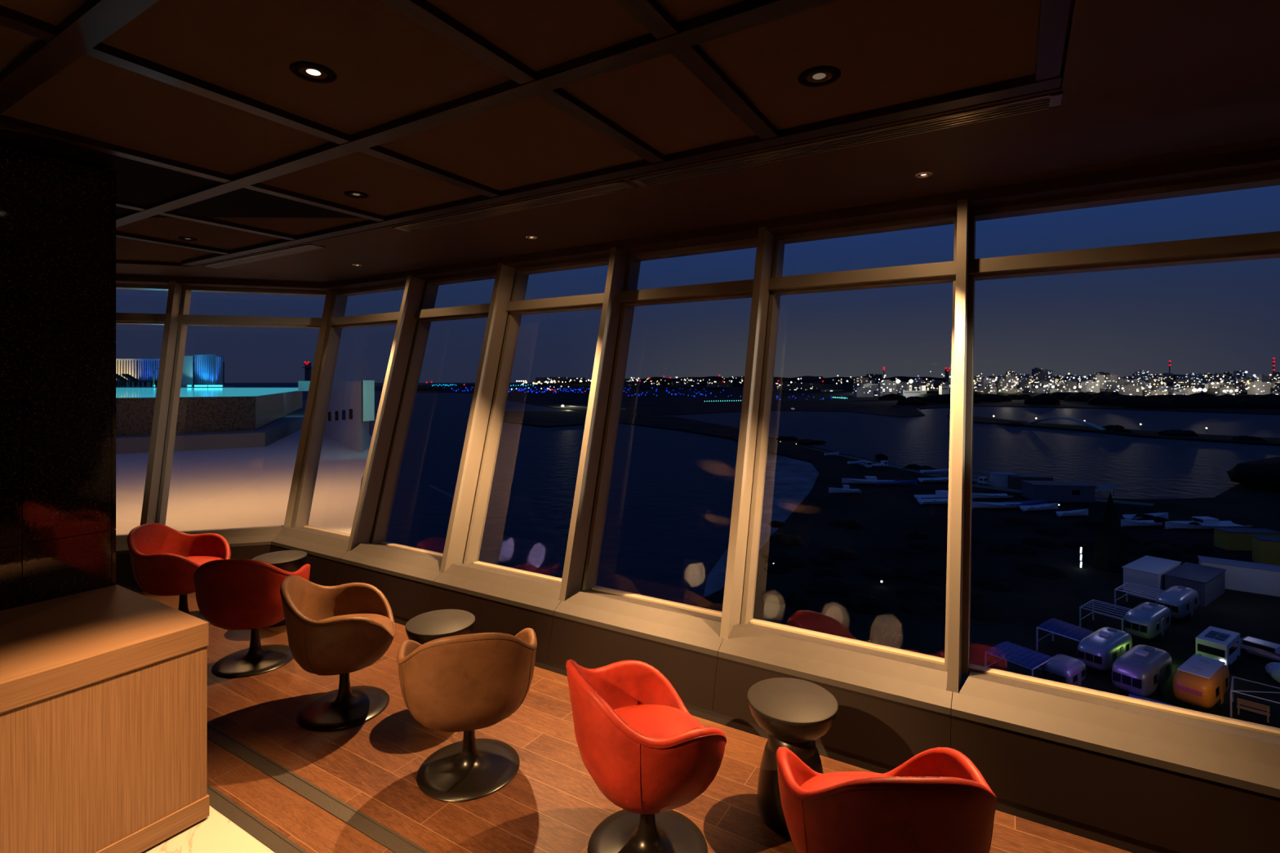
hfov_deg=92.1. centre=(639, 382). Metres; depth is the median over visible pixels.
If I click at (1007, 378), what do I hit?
apartment block
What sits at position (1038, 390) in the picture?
apartment block
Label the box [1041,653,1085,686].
caravan
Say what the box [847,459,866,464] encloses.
boat
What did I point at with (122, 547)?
window
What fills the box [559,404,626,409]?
road airfield
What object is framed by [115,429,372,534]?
building roof
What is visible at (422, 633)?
table base
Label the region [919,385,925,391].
building
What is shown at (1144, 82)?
ceiling band
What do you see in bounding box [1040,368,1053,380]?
apartment block
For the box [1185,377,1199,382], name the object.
apartment block
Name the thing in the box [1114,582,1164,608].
pergola
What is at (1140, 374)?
apartment block
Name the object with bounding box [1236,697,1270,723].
bench
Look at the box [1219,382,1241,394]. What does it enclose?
apartment block
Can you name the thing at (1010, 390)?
apartment block
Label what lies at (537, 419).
spit
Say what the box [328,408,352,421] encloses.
parapet slots
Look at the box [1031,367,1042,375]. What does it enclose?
apartment block
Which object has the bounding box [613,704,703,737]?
seat cushion
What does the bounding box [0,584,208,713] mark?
countertop
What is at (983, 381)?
apartment block
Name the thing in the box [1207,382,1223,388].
apartment block
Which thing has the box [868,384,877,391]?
apartment block
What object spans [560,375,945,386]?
ridge
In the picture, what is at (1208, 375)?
apartment block
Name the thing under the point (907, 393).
building
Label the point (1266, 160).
ceiling trim
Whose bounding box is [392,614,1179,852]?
baseboard
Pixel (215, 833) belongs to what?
floor
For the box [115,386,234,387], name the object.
floor
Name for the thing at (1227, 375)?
apartment block
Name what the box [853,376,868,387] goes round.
apartment block
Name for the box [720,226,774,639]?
window post
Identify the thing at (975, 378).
apartment block
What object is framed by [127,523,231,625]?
armchair
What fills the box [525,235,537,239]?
recessed light
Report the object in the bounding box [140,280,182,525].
window post
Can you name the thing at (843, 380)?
airport hall
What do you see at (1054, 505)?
boat
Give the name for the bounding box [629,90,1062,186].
ceiling vent
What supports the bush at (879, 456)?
on the shore
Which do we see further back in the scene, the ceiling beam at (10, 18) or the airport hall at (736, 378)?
the airport hall at (736, 378)
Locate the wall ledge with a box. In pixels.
[115,400,306,453]
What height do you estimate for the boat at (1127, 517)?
1.361 m
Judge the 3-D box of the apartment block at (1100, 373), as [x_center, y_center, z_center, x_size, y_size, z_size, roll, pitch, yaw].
[1235.470,-14.604,1650.000,27.418,27.232,14.927,0,0,4]
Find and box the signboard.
[1097,483,1115,495]
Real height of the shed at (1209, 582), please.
2.800 m
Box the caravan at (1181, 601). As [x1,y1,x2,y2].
[1155,586,1198,620]
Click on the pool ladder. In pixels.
(158, 368)
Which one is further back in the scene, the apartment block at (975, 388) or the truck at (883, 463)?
the apartment block at (975, 388)
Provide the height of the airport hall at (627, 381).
24.542 m
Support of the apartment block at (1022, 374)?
on the city
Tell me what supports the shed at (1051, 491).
on the ground
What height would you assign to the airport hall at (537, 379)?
20.176 m
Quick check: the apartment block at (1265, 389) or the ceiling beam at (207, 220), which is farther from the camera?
the apartment block at (1265, 389)
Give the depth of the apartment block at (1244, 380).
1313.41 m
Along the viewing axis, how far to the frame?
47.38 m
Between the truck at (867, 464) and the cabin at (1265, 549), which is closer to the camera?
the cabin at (1265, 549)
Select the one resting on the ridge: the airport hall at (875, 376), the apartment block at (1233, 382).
the airport hall at (875, 376)
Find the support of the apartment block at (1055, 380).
on the city
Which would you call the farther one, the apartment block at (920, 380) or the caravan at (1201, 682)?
the apartment block at (920, 380)
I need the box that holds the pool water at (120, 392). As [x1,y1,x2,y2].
[115,387,297,397]
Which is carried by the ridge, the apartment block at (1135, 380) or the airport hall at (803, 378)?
the airport hall at (803, 378)
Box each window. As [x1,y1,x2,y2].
[115,284,168,554]
[155,286,327,546]
[271,283,405,561]
[339,271,496,585]
[433,257,609,615]
[553,238,757,656]
[717,212,957,715]
[951,171,1279,798]
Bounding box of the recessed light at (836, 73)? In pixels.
[797,65,840,87]
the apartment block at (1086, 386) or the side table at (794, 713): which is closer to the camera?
the side table at (794, 713)
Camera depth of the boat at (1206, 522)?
107.02 m
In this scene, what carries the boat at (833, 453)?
on the ground
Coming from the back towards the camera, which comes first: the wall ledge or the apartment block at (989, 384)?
the apartment block at (989, 384)
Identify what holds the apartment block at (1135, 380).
on the city
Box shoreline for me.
[878,391,1279,408]
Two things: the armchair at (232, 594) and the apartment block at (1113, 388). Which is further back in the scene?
the apartment block at (1113, 388)
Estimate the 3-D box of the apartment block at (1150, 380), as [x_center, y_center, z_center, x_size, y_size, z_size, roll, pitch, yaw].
[1096.683,3.123,1320.000,16.366,23.030,14.097,0,0,-3]
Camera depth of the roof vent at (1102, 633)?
55.55 m
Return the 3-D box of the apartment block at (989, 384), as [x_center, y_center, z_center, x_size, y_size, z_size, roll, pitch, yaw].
[653.419,12.904,1150.000,12.445,23.990,13.809,0,0,6]
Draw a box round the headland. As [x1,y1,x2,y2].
[1226,457,1279,489]
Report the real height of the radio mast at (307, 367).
78.517 m
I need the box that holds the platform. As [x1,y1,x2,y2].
[1128,693,1182,708]
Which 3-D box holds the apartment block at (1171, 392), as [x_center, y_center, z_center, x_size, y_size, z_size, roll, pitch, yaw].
[935.433,20.838,1080.000,16.073,11.541,13.697,0,0,1]
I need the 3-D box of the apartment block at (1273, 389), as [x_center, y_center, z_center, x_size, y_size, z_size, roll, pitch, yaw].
[1198.784,16.744,1150.000,30.105,15.463,11.726,0,0,5]
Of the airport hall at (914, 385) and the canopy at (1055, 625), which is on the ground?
the canopy at (1055, 625)
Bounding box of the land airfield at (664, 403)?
[374,382,1279,417]
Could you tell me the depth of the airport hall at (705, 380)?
2385.25 m
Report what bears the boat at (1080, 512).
on the ground
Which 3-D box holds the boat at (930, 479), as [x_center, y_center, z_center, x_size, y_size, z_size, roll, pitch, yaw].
[77.566,24.919,158.523,11.250,1.361,3.080,0,0,-3]
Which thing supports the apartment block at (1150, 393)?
on the city
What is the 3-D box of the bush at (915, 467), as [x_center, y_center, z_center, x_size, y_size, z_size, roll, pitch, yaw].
[82.436,25.554,182.251,9.156,2.239,7.939,0,0,31]
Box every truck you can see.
[858,461,871,468]
[871,460,888,468]
[972,476,987,485]
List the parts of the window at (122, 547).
sill, frame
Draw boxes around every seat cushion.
[185,555,222,565]
[318,613,394,633]
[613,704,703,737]
[800,771,892,791]
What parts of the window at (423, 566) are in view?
sill, frame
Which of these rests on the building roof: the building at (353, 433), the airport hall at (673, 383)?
the building at (353, 433)
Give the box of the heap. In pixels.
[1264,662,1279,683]
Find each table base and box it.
[405,623,474,644]
[747,702,836,742]
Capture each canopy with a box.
[984,641,1052,676]
[1036,617,1093,650]
[1079,599,1131,631]
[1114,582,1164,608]
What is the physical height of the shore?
1.500 m
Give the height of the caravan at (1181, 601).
3.070 m
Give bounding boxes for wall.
[115,391,302,435]
[115,544,1279,852]
[117,361,224,385]
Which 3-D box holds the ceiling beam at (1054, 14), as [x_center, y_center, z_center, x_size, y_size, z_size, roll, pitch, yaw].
[-0.843,-1.175,-1.588,0.077,0.041,9.210,0,0,31]
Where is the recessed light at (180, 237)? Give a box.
[177,236,197,240]
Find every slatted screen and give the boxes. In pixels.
[115,358,137,386]
[137,358,159,386]
[193,354,213,386]
[213,354,224,386]
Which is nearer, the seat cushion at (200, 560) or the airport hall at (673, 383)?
the seat cushion at (200, 560)
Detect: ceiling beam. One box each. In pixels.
[0,0,159,113]
[0,4,499,197]
[0,114,385,222]
[115,0,836,227]
[115,200,296,239]
[115,231,229,254]
[181,68,1062,266]
[380,0,664,163]
[617,0,777,139]
[1035,0,1071,81]
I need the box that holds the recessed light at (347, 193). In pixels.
[343,191,368,198]
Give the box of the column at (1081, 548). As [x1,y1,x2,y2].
[1080,546,1082,568]
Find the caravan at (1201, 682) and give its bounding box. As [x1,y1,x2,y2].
[1173,653,1229,709]
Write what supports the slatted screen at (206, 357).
on the floor at (224, 386)
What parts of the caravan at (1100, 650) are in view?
door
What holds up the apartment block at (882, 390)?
on the city
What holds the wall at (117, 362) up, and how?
on the floor at (224, 386)
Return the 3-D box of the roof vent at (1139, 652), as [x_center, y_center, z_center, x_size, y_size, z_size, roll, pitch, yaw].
[41.783,22.535,51.379,0.800,0.210,0.700,0,0,-35]
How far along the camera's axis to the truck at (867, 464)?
183.62 m
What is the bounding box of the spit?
[502,410,739,441]
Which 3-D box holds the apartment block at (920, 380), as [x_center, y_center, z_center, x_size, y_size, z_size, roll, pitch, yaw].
[751.454,1.484,1650.000,15.265,20.706,12.259,0,0,6]
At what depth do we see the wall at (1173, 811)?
3.07 m
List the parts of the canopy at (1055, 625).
leg, rail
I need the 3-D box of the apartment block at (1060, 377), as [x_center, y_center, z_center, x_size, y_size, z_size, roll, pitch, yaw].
[1210.811,-13.455,1790.000,24.244,14.415,10.172,0,0,2]
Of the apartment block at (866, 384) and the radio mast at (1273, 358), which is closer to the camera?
the apartment block at (866, 384)
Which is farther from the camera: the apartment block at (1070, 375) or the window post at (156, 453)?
the apartment block at (1070, 375)
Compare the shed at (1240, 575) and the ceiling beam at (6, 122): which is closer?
the ceiling beam at (6, 122)
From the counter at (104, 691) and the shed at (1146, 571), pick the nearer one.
the counter at (104, 691)
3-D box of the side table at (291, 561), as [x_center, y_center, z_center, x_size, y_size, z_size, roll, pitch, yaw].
[-3.030,1.732,5.190,0.409,0.534,0.409,0,0,31]
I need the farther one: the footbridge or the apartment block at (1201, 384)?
the apartment block at (1201, 384)
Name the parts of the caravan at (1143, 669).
door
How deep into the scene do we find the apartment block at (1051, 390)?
1073.54 m
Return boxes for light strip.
[194,385,207,386]
[208,385,222,386]
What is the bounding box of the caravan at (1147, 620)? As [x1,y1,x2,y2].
[1124,602,1171,639]
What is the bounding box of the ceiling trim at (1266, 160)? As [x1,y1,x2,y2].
[323,146,1279,291]
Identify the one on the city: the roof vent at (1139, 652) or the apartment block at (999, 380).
the apartment block at (999, 380)
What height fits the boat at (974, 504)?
1.361 m
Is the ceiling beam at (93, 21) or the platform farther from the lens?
the platform
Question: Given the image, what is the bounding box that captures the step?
[297,381,310,391]
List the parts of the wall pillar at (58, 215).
panel, panel, panel, panel, panel, panel, panel, panel, panel, panel, panel, panel, panel, panel, panel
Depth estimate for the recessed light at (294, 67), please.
2.35 m
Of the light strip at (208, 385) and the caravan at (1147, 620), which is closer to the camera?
the light strip at (208, 385)
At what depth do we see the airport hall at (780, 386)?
1585.05 m
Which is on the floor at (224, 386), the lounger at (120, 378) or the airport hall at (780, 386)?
the lounger at (120, 378)
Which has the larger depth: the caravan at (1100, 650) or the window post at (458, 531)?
the caravan at (1100, 650)
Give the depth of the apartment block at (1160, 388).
1145.01 m
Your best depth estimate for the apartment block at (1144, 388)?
1142.78 m
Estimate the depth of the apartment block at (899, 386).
1143.34 m
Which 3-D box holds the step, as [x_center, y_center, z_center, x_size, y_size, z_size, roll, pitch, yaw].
[-13.976,0.145,25.762,1.921,0.410,1.166,0,0,31]
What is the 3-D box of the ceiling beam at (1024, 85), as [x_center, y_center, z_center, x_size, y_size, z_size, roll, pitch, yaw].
[-1.419,-1.173,4.210,7.100,0.045,0.090,0,0,31]
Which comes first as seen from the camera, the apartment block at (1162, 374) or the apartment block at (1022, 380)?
the apartment block at (1022, 380)
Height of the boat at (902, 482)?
1.361 m
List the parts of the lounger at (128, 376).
backrest, seat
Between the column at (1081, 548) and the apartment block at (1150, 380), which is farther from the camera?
the apartment block at (1150, 380)
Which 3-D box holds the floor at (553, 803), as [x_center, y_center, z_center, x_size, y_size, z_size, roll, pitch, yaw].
[-1.672,2.050,4.469,24.500,0.100,2.900,0,0,31]
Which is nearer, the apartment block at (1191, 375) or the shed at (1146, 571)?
the shed at (1146, 571)
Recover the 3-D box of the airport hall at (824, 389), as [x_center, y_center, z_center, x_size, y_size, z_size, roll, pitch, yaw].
[430.864,21.605,1400.000,49.383,13.580,30.000,0,0,0]
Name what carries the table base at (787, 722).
on the side table at (794, 713)
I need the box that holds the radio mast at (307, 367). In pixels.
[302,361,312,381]
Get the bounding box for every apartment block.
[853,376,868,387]
[853,386,873,396]
[861,382,877,387]
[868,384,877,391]
[877,380,896,396]
[896,383,906,393]
[914,377,923,382]
[917,378,924,382]
[921,381,933,386]
[925,386,938,391]
[926,379,940,386]
[942,382,951,393]
[973,376,979,386]
[973,386,985,393]
[979,377,995,387]
[985,382,995,386]
[985,386,996,394]
[995,378,1005,389]
[998,382,1016,388]
[998,387,1022,393]
[1002,375,1017,382]
[1005,369,1015,376]
[1016,383,1030,391]
[1017,377,1032,383]
[1018,373,1030,376]
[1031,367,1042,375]
[1031,382,1044,388]
[1031,387,1050,394]
[1033,371,1048,382]
[1035,380,1049,383]
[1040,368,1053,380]
[1040,382,1051,388]
[1044,388,1062,393]
[1047,382,1066,388]
[1050,378,1064,383]
[1053,375,1062,379]
[1053,385,1072,391]
[1064,376,1072,380]
[1064,381,1077,386]
[1065,374,1075,380]
[1072,385,1080,391]
[1074,375,1085,382]
[1080,380,1099,393]
[1091,373,1104,388]
[1094,372,1109,380]
[1103,382,1122,391]
[1106,373,1117,382]
[1117,378,1129,385]
[1118,384,1142,395]
[1120,377,1135,380]
[1123,381,1142,387]
[1129,379,1144,387]
[1135,369,1148,380]
[1142,387,1151,394]
[1142,390,1168,395]
[1144,382,1167,391]
[1146,378,1159,382]
[1148,373,1160,379]
[1154,385,1165,391]
[1160,373,1173,377]
[1161,374,1173,382]
[1167,387,1179,391]
[1168,391,1182,395]
[1173,379,1188,385]
[1175,375,1186,379]
[1179,387,1200,395]
[1185,373,1201,379]
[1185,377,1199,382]
[1190,381,1204,391]
[1203,373,1211,378]
[1205,378,1217,383]
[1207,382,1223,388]
[1210,374,1223,381]
[1213,386,1235,395]
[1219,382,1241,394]
[1223,371,1231,378]
[1223,377,1235,382]
[1226,381,1243,391]
[1233,369,1246,377]
[1236,377,1253,389]
[1247,380,1270,395]
[1253,374,1270,382]
[1270,381,1279,391]
[1270,391,1279,395]
[1271,386,1279,391]
[1274,370,1279,380]
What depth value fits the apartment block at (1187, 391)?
1073.02 m
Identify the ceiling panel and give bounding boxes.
[0,128,361,217]
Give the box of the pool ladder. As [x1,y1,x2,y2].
[152,368,159,387]
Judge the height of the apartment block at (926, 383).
18.645 m
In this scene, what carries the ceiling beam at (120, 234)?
attached to the ceiling
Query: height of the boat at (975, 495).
1.361 m
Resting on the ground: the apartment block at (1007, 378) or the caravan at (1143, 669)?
the caravan at (1143, 669)
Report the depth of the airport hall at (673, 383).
1985.18 m
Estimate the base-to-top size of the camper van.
2.560 m
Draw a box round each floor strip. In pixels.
[207,722,430,852]
[207,783,307,852]
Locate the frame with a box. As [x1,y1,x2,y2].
[1230,676,1279,717]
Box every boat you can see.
[823,451,839,456]
[828,484,862,493]
[841,475,894,484]
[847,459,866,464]
[875,480,916,485]
[913,490,948,498]
[916,497,972,504]
[917,477,948,482]
[919,468,948,473]
[971,502,1024,508]
[972,493,1013,498]
[1001,499,1047,505]
[1019,502,1057,511]
[1055,508,1088,516]
[1120,519,1163,526]
[1122,512,1168,519]
[1164,516,1252,528]
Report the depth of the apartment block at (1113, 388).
1225.13 m
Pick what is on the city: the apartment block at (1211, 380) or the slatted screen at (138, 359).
the apartment block at (1211, 380)
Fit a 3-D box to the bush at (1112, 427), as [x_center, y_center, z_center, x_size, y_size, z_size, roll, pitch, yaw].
[252.913,24.909,330.992,10.885,4.709,9.775,0,0,31]
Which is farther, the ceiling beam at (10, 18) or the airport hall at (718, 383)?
the airport hall at (718, 383)
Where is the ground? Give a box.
[690,436,1279,728]
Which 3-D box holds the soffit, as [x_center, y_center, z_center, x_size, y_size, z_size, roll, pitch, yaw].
[-9.169,-1.183,5.827,8.106,0.234,8.836,0,0,31]
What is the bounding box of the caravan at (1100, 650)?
[1077,626,1132,671]
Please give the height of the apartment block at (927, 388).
14.278 m
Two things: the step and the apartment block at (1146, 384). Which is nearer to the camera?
the step
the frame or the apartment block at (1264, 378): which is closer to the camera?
the frame
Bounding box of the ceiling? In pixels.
[0,0,1073,262]
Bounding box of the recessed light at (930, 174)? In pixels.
[914,172,933,177]
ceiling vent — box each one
[202,244,324,268]
[392,179,636,231]
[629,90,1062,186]
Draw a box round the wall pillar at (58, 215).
[0,144,115,610]
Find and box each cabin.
[181,355,193,386]
[1250,534,1279,565]
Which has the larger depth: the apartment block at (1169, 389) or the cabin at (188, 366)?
the apartment block at (1169, 389)
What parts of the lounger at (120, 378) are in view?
backrest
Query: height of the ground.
1.300 m
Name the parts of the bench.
seat, backrest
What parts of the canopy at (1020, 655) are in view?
leg, rail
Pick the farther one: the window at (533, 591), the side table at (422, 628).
the window at (533, 591)
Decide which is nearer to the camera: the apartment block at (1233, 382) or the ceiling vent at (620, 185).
the ceiling vent at (620, 185)
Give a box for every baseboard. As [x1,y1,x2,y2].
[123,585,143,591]
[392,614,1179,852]
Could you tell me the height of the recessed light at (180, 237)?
0.036 m
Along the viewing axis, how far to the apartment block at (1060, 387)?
1143.06 m
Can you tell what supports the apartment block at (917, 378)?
on the city
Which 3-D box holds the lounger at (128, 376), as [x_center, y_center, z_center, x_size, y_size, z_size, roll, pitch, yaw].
[-35.995,-0.146,44.423,1.943,0.951,0.700,0,0,-12]
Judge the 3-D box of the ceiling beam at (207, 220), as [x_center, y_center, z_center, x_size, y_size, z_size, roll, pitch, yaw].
[-5.196,-1.175,1.059,0.077,0.041,9.210,0,0,31]
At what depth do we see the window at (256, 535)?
6.77 m
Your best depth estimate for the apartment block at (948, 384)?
1224.53 m
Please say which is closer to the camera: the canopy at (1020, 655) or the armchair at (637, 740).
the armchair at (637, 740)
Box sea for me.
[224,382,1279,604]
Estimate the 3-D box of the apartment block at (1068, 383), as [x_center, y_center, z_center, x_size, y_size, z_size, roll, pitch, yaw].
[919.307,6.937,1320.000,20.507,19.648,15.738,0,0,0]
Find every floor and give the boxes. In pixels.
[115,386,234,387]
[135,591,1132,852]
[141,805,275,852]
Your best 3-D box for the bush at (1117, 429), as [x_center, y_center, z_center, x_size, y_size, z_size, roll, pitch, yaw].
[245.598,25.176,314.504,7.544,3.449,6.420,0,0,31]
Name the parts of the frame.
leg, leg, rail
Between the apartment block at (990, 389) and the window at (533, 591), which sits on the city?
the apartment block at (990, 389)
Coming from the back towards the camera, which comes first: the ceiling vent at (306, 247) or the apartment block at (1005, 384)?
the apartment block at (1005, 384)
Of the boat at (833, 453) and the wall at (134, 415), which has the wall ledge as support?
the wall at (134, 415)
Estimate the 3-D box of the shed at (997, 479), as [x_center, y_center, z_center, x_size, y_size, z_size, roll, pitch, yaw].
[89.660,24.040,151.979,5.240,3.320,4.240,0,0,8]
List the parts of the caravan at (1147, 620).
door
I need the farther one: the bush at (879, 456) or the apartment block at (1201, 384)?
the apartment block at (1201, 384)
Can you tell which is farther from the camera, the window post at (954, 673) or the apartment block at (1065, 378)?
the apartment block at (1065, 378)
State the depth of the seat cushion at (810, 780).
2.37 m
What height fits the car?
1.450 m
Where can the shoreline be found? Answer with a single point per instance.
(1198, 400)
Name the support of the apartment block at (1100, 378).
on the city
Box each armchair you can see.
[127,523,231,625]
[193,559,311,677]
[280,575,395,730]
[396,627,537,801]
[565,659,726,852]
[775,746,996,852]
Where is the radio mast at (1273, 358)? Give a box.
[1272,357,1275,377]
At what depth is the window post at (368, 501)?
6.09 m
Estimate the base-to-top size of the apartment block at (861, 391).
20.653 m
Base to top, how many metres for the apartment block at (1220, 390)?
18.943 m
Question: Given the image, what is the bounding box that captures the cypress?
[1090,493,1127,573]
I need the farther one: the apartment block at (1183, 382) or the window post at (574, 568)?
the apartment block at (1183, 382)
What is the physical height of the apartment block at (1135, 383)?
23.007 m
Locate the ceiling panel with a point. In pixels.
(138, 183)
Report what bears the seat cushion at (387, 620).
on the armchair at (343, 629)
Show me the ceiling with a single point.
(388, 66)
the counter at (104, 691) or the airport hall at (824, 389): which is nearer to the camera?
the counter at (104, 691)
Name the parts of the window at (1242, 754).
sill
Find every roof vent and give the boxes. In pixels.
[1098,631,1111,637]
[1134,648,1148,656]
[1142,604,1153,609]
[1172,587,1182,592]
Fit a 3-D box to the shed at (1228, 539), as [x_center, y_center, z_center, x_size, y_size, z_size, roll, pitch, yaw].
[93.903,24.290,95.418,7.740,2.820,2.840,0,0,6]
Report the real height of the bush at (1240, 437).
3.448 m
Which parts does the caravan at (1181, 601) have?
door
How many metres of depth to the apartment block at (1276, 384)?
1225.72 m
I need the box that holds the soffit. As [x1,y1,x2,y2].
[115,274,332,291]
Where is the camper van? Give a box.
[1195,626,1239,671]
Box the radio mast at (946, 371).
[943,367,950,382]
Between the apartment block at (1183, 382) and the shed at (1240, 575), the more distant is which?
the apartment block at (1183, 382)
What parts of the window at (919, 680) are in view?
sill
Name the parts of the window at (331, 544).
sill, frame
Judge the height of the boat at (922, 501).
1.361 m
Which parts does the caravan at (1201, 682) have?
roof panel, door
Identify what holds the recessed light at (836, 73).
in the ceiling
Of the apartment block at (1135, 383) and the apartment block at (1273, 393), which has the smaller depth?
the apartment block at (1273, 393)
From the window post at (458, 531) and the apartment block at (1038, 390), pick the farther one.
the apartment block at (1038, 390)
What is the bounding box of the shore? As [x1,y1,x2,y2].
[800,445,1153,506]
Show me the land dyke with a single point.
(1135, 433)
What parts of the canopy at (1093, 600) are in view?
leg, leg, rail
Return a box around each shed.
[989,471,1018,488]
[1007,473,1053,489]
[1020,480,1095,502]
[1121,555,1182,598]
[1163,562,1226,606]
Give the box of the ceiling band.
[115,0,1279,282]
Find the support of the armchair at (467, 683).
on the floor at (553, 803)
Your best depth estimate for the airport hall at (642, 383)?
2185.09 m
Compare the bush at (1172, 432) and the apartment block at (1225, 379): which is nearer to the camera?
the bush at (1172, 432)
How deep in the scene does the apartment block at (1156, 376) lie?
1642.16 m
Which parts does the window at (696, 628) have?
sill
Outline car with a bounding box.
[1240,636,1279,661]
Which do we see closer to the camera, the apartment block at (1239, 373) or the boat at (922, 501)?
the boat at (922, 501)
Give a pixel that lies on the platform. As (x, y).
(1132, 695)
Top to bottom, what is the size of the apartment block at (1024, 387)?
17.971 m
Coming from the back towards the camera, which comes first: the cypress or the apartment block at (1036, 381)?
the apartment block at (1036, 381)
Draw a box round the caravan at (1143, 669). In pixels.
[1111,644,1172,697]
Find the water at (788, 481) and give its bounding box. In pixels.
[702,456,818,598]
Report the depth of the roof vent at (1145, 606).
62.21 m
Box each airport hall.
[535,377,585,382]
[623,378,631,385]
[634,380,661,386]
[671,381,699,386]
[682,377,713,382]
[706,380,733,386]
[728,376,744,381]
[773,382,817,388]
[777,383,842,390]
[799,376,822,380]
[817,388,843,391]
[831,377,853,382]
[866,373,882,380]
[896,382,923,389]
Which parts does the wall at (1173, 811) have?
panel, panel, panel, panel, panel, panel, panel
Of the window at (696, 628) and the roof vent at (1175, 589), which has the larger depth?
the roof vent at (1175, 589)
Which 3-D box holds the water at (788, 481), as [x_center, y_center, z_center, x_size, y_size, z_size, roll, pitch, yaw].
[25.311,26.450,145.883,46.524,1.100,144.236,0,0,31]
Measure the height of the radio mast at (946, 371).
53.384 m
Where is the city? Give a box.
[724,374,1248,396]
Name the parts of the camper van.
roof panel, roof panel, roof panel, roof panel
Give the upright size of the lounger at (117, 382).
0.951 m
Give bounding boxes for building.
[324,380,374,452]
[900,390,926,398]
[906,385,911,390]
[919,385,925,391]
[938,385,949,395]
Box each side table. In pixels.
[253,550,307,626]
[404,608,475,644]
[746,677,838,835]
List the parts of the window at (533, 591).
sill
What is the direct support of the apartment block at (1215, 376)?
on the city
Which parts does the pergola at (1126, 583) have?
leg, rail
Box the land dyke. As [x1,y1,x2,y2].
[946,414,1279,445]
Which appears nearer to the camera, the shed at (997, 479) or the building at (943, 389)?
the shed at (997, 479)
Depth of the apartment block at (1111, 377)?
1313.73 m
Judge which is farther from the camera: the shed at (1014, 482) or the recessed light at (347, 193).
the shed at (1014, 482)
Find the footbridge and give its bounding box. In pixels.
[1027,417,1105,430]
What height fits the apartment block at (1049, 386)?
18.605 m
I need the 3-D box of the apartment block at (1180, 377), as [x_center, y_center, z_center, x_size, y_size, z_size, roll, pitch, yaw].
[1446.498,-12.394,1650.000,18.883,12.123,11.331,0,0,-3]
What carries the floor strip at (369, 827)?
on the floor at (553, 803)
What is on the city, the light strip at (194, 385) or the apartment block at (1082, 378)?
the apartment block at (1082, 378)
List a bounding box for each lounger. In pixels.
[115,373,146,386]
[115,380,123,386]
[121,373,157,386]
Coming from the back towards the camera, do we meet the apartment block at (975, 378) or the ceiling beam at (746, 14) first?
the apartment block at (975, 378)
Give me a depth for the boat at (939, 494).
134.01 m
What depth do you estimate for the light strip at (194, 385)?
44.35 m
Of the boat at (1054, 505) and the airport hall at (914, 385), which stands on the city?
the airport hall at (914, 385)
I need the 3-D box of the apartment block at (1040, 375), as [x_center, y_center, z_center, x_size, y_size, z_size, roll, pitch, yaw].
[994.577,-11.329,1530.000,29.311,30.497,11.957,0,0,1]
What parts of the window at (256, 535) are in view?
sill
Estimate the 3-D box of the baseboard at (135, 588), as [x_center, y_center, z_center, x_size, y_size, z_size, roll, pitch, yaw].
[-9.094,1.971,4.712,7.561,0.058,8.165,0,0,31]
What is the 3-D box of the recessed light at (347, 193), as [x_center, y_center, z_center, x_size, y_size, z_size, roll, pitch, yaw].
[-1.786,-1.196,3.886,0.143,0.036,0.143,0,0,31]
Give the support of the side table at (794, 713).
on the floor at (553, 803)
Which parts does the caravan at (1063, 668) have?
door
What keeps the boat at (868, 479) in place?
on the ground
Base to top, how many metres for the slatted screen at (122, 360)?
2.140 m
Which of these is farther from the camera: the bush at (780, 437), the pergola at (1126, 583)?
the bush at (780, 437)
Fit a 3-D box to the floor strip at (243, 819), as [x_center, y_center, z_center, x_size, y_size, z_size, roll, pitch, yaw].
[0.508,2.023,1.413,17.400,0.054,0.070,0,0,31]
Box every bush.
[775,435,797,440]
[875,453,888,460]
[902,464,935,470]
[1102,424,1124,430]
[1113,428,1131,432]
[1156,429,1199,435]
[1231,435,1266,440]
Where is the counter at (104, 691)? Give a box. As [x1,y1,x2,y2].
[0,584,209,852]
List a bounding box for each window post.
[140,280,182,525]
[284,290,347,527]
[346,275,426,551]
[440,262,516,573]
[559,247,629,601]
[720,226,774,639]
[946,199,968,693]
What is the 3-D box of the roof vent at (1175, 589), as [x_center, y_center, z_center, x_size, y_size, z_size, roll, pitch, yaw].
[58.831,22.735,67.580,0.800,0.210,0.700,0,0,-35]
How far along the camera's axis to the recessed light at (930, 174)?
3.40 m
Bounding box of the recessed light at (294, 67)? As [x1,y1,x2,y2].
[288,61,337,83]

